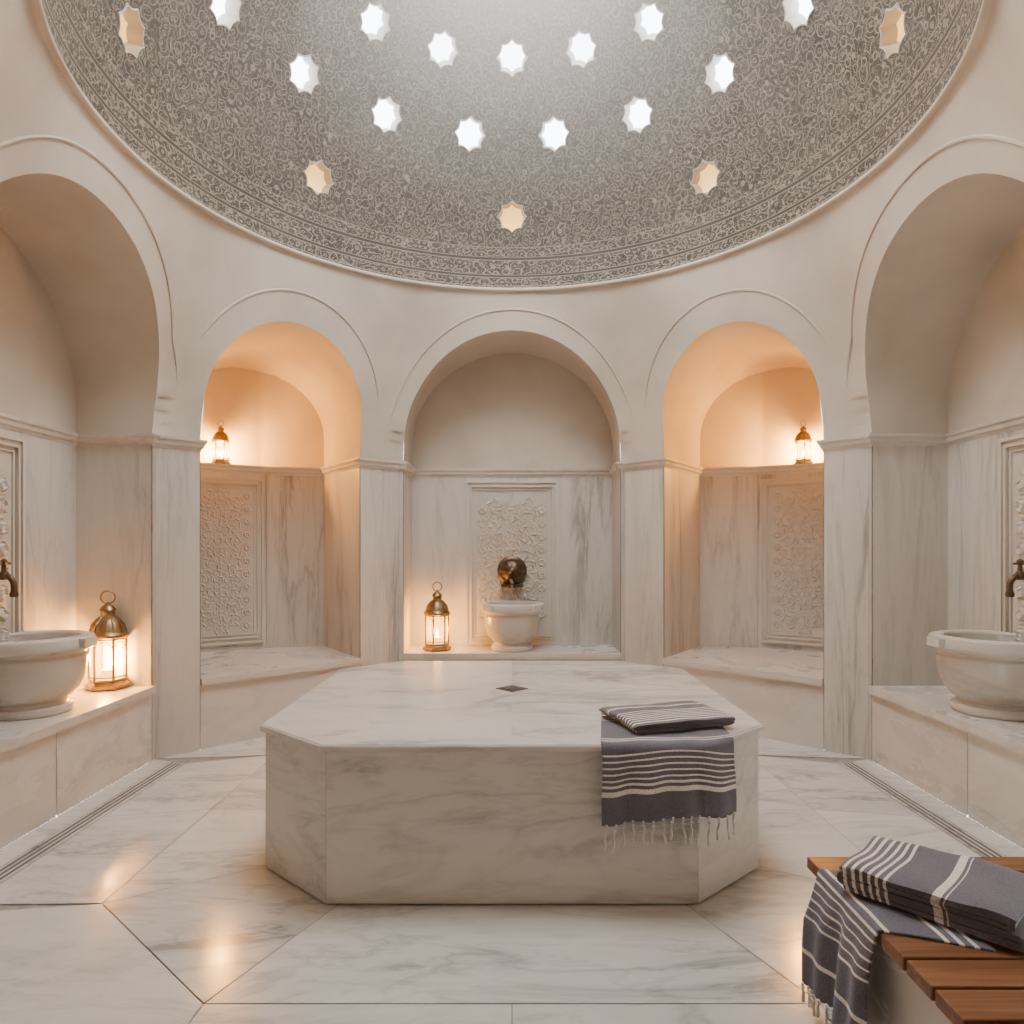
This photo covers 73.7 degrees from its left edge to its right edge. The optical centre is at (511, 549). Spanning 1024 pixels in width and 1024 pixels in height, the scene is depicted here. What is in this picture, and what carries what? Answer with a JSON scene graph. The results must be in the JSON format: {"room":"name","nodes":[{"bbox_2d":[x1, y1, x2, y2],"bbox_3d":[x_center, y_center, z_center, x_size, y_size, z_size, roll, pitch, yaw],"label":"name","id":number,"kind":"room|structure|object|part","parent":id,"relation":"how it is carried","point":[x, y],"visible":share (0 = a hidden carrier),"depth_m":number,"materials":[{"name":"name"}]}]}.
{"room":"spa","nodes":[
{"label":"spa","id":0,"kind":"room"},
{"bbox_2d":[0,173,158,760],"bbox_3d":[-2.738,-0.255,3.840,0.733,3.529,2.125,0,0,0],"label":"arched alcove","id":1,"kind":"structure","parent":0,"point":[79,332],"depth_m":4.67,"materials":[{"name":"stone"}]},
{"bbox_2d":[0,434,25,641],"bbox_3d":[-3.084,0.131,3.840,0.031,1.660,0.940,0,0,0],"label":"marble panel","id":2,"kind":"object","parent":1,"relation":"attached to","point":[12,449],"visible":0.77,"depth_m":4.22,"materials":[{"name":"white stone"}]},
{"bbox_2d":[0,559,18,596],"bbox_3d":[-2.978,0.163,3.990,0.184,0.225,0.116,0,0,0],"label":"tap","id":3,"kind":"object","parent":2,"relation":"attached to","point":[4,574],"visible":1,"depth_m":3.98,"materials":[{"name":"brown metal"}]},
{"bbox_2d":[155,321,398,758],"bbox_3d":[-2.148,-0.168,6.189,2.070,3.355,1.745,0,0,-32],"label":"wall","id":4,"kind":"structure","parent":0,"point":[283,393],"depth_m":6.37,"materials":[{"name":"stone"}]},
{"bbox_2d":[211,420,230,463],"bbox_3d":[-2.820,-1.043,6.610,0.180,0.425,0.162,0,0,-17],"label":"brass lantern","id":5,"kind":"object","parent":4,"relation":"on","point":[221,437],"visible":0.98,"depth_m":6.57,"materials":[{"name":"gold glass"}]},
{"bbox_2d":[201,476,263,646],"bbox_3d":[-2.779,0.106,6.508,0.789,1.600,0.031,0,0,-32],"label":"marble panel","id":6,"kind":"object","parent":4,"relation":"attached to","point":[232,509],"visible":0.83,"depth_m":6.57,"materials":[{"name":"white stone"}]},
{"bbox_2d":[41,0,982,287],"bbox_3d":[0.000,-3.367,3.930,4.560,1.974,4.560,0,0,0],"label":"ceiling","id":7,"kind":"structure","parent":0,"point":[215,111],"depth_m":5.28,"materials":[{"name":"tile"}]},
{"bbox_2d":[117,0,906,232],"bbox_3d":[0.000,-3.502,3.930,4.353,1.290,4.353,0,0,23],"label":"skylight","id":8,"kind":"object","parent":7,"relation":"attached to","point":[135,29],"visible":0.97,"depth_m":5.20,"materials":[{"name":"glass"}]},
{"bbox_2d":[0,737,1023,1023],"bbox_3d":[0.000,1.530,2.640,5.130,0.060,7.530,0,0,0],"label":"floor","id":9,"kind":"structure","parent":0,"point":[154,898],"depth_m":2.72,"materials":[{"name":"stone"}]},
{"bbox_2d":[0,686,155,848],"bbox_3d":[-2.820,1.233,3.840,0.570,0.534,2.040,0,0,0],"label":"marble ledge","id":10,"kind":"object","parent":9,"relation":"on","point":[49,765],"visible":0.92,"depth_m":3.96,"materials":[{"name":"stone"}]},
{"bbox_2d":[0,630,96,720],"bbox_3d":[-2.870,0.738,4.060,0.676,0.455,0.676,0,0,45],"label":"basin","id":11,"kind":"object","parent":10,"relation":"on","point":[39,669],"visible":1,"depth_m":3.89,"materials":[{"name":"white stone"}]},
{"bbox_2d":[84,590,130,691],"bbox_3d":[-2.830,0.623,4.780,0.290,0.686,0.261,0,0,-17],"label":"brass lantern","id":12,"kind":"object","parent":10,"relation":"on","point":[108,626],"visible":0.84,"depth_m":4.72,"materials":[{"name":"gold metal"}]},
{"bbox_2d":[101,668,111,677],"bbox_3d":[-2.830,0.864,4.780,0.080,0.065,0.080,0,0,-17],"label":"candle","id":13,"kind":"object","parent":12,"relation":"on","point":[106,672],"depth_m":4.75,"materials":[{"name":"wax"}]},
{"bbox_2d":[200,646,361,749],"bbox_3d":[-2.174,1.233,6.088,1.368,0.534,1.454,0,0,-35],"label":"marble ledge","id":14,"kind":"object","parent":9,"relation":"on","point":[241,690],"visible":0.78,"depth_m":5.50,"materials":[{"name":"stone"}]},
{"bbox_2d":[260,661,763,903],"bbox_3d":[0.000,1.155,3.947,2.360,0.691,2.180,0,0,0],"label":"platform","id":15,"kind":"object","parent":9,"relation":"on","point":[401,782],"visible":0.94,"depth_m":2.88,"materials":[{"name":"stone"}]},
{"bbox_3d":[0.000,0.834,3.947,2.360,0.028,2.180,0,0,0],"label":"plate","id":16,"kind":"part","parent":15,"relation":"part of","materials":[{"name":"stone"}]},
{"bbox_2d":[601,712,736,852],"bbox_3d":[0.676,1.023,3.098,0.617,0.438,0.646,0,0,0],"label":"striped towel","id":17,"kind":"object","parent":15,"relation":"on","point":[689,773],"visible":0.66,"depth_m":2.82,"materials":[{"name":"grey fabric"}]},
{"bbox_2d":[599,700,734,733],"bbox_3d":[0.721,0.773,3.204,0.515,0.052,0.376,0,0,-17],"label":"striped towel","id":18,"kind":"object","parent":17,"relation":"on","point":[687,714],"visible":1,"depth_m":3.10,"materials":[{"name":"grey fabric"}]},
{"bbox_2d":[403,645,620,660],"bbox_3d":[0.000,1.233,6.660,2.040,0.534,0.570,0,0,0],"label":"marble ledge","id":19,"kind":"object","parent":9,"relation":"on","point":[414,652],"visible":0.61,"depth_m":6.40,"materials":[{"name":"stone"}]},
{"bbox_2d":[423,582,450,651],"bbox_3d":[-0.725,0.637,6.610,0.278,0.658,0.250,0,0,-17],"label":"brass lantern","id":20,"kind":"object","parent":19,"relation":"on","point":[436,607],"visible":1,"depth_m":6.55,"materials":[{"name":"gold metal"}]},
{"bbox_2d":[434,636,440,641],"bbox_3d":[-0.725,0.868,6.610,0.077,0.062,0.077,0,0,-17],"label":"candle","id":21,"kind":"object","parent":20,"relation":"on","point":[436,638],"depth_m":6.58,"materials":[{"name":"wax"}]},
{"bbox_2d":[481,601,542,652],"bbox_3d":[0.000,0.738,6.610,0.608,0.455,0.608,0,0,0],"label":"basin","id":22,"kind":"object","parent":19,"relation":"on","point":[511,625],"visible":1,"depth_m":6.40,"materials":[{"name":"white stone"}]},
{"bbox_2d":[662,646,823,749],"bbox_3d":[2.174,1.233,6.088,1.368,0.534,1.454,0,0,35],"label":"marble ledge","id":23,"kind":"object","parent":9,"relation":"on","point":[782,690],"visible":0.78,"depth_m":5.51,"materials":[{"name":"stone"}]},
{"bbox_2d":[807,857,1023,1023],"bbox_3d":[1.480,1.275,1.874,0.940,0.450,0.932,0,0,0],"label":"bench","id":24,"kind":"object","parent":9,"relation":"on","point":[912,980],"visible":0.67,"depth_m":1.74,"materials":[{"name":"brown wood"}]},
{"bbox_2d":[800,869,995,1023],"bbox_3d":[1.103,1.264,2.017,0.318,0.445,0.474,0,0,0],"label":"striped towel","id":25,"kind":"object","parent":24,"relation":"on","point":[841,927],"visible":0.83,"depth_m":2.01,"materials":[{"name":"grey fabric"}]},
{"bbox_2d":[836,836,1023,951],"bbox_3d":[1.277,0.991,2.038,0.351,0.088,0.475,0,0,-44],"label":"striped towel","id":26,"kind":"object","parent":24,"relation":"on","point":[983,899],"visible":1,"depth_m":1.97,"materials":[{"name":"grey fabric"}]},
{"bbox_2d":[868,686,1023,848],"bbox_3d":[2.820,1.233,3.840,0.570,0.534,2.040,0,0,0],"label":"marble ledge","id":27,"kind":"object","parent":9,"relation":"on","point":[974,765],"visible":0.96,"depth_m":3.97,"materials":[{"name":"stone"}]},
{"bbox_2d":[927,630,1023,720],"bbox_3d":[2.870,0.738,4.060,0.676,0.455,0.676,0,0,45],"label":"basin","id":28,"kind":"object","parent":27,"relation":"on","point":[984,669],"visible":1,"depth_m":3.89,"materials":[{"name":"white stone"}]},
{"bbox_2d":[0,0,1023,461],"bbox_3d":[0.000,-1.590,3.840,5.130,1.580,5.130,0,0,0],"label":"wall","id":29,"kind":"structure","parent":0,"point":[211,265],"depth_m":5.02,"materials":[{"name":"paint"}]},
{"bbox_2d":[0,412,1023,476],"bbox_3d":[0.000,-0.783,4.110,6.357,0.086,5.710,0,0,0],"label":"crown molding","id":30,"kind":"structure","parent":29,"relation":"attached to","point":[9,422],"depth_m":6.09,"materials":[{"name":"stone"}]},
{"bbox_2d":[30,0,993,291],"bbox_3d":[0.000,-2.377,3.930,4.620,0.065,4.620,0,0,0],"label":"trim","id":31,"kind":"structure","parent":29,"relation":"attached to","point":[37,7],"depth_m":4.41,"materials":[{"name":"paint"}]},
{"bbox_2d":[0,134,1023,417],"bbox_3d":[0.000,-1.681,4.513,4.879,1.059,3.577,0,0,0],"label":"trim","id":32,"kind":"structure","parent":29,"relation":"attached to","point":[35,136],"depth_m":4.92,"materials":[{"name":"paint"}]},
{"bbox_2d":[399,330,624,660],"bbox_3d":[0.000,-0.255,6.607,2.125,3.529,0.676,0,0,0],"label":"wall","id":33,"kind":"structure","parent":0,"point":[508,399],"depth_m":6.94,"materials":[{"name":"stone"}]},
{"bbox_2d":[466,481,557,644],"bbox_3d":[0.000,0.131,6.925,0.940,1.660,0.031,0,0,0],"label":"marble panel","id":34,"kind":"object","parent":33,"relation":"attached to","point":[504,519],"visible":0.77,"depth_m":6.93,"materials":[{"name":"white stone"}]},
{"bbox_2d":[497,556,526,587],"bbox_3d":[0.000,0.217,6.795,0.300,0.315,0.230,0,0,0],"label":"spout","id":35,"kind":"object","parent":34,"relation":"attached to","point":[511,570],"visible":1,"depth_m":6.84,"materials":[{"name":"brown metal"}]},
{"bbox_2d":[625,321,868,758],"bbox_3d":[2.148,-0.168,6.189,2.070,3.355,1.745,0,0,32],"label":"wall","id":36,"kind":"structure","parent":0,"point":[740,394],"depth_m":6.40,"materials":[{"name":"stone"}]},
{"bbox_2d":[760,476,822,646],"bbox_3d":[2.779,0.106,6.508,0.789,1.600,0.031,0,0,32],"label":"marble panel","id":37,"kind":"object","parent":36,"relation":"attached to","point":[791,509],"visible":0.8,"depth_m":6.57,"materials":[{"name":"white stone"}]},
{"bbox_2d":[794,420,812,463],"bbox_3d":[2.820,-1.043,6.610,0.180,0.425,0.162,0,0,-17],"label":"brass lantern","id":38,"kind":"object","parent":36,"relation":"on","point":[803,437],"visible":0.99,"depth_m":6.57,"materials":[{"name":"gold glass"}]},
{"bbox_2d":[865,173,1023,760],"bbox_3d":[2.738,-0.255,3.840,0.733,3.529,2.125,0,0,0],"label":"arched alcove","id":39,"kind":"structure","parent":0,"point":[944,332],"depth_m":4.70,"materials":[{"name":"stone"}]},
{"bbox_2d":[998,434,1023,641],"bbox_3d":[3.084,0.131,3.840,0.031,1.660,0.940,0,0,0],"label":"marble panel","id":40,"kind":"object","parent":39,"relation":"attached to","point":[1010,449],"visible":0.76,"depth_m":4.22,"materials":[{"name":"white stone"}]},
{"bbox_2d":[1005,559,1023,596],"bbox_3d":[2.978,0.163,3.990,0.184,0.225,0.116,0,0,0],"label":"tap","id":41,"kind":"object","parent":40,"relation":"attached to","point":[1019,574],"visible":1,"depth_m":3.98,"materials":[{"name":"brown metal"}]}
]}

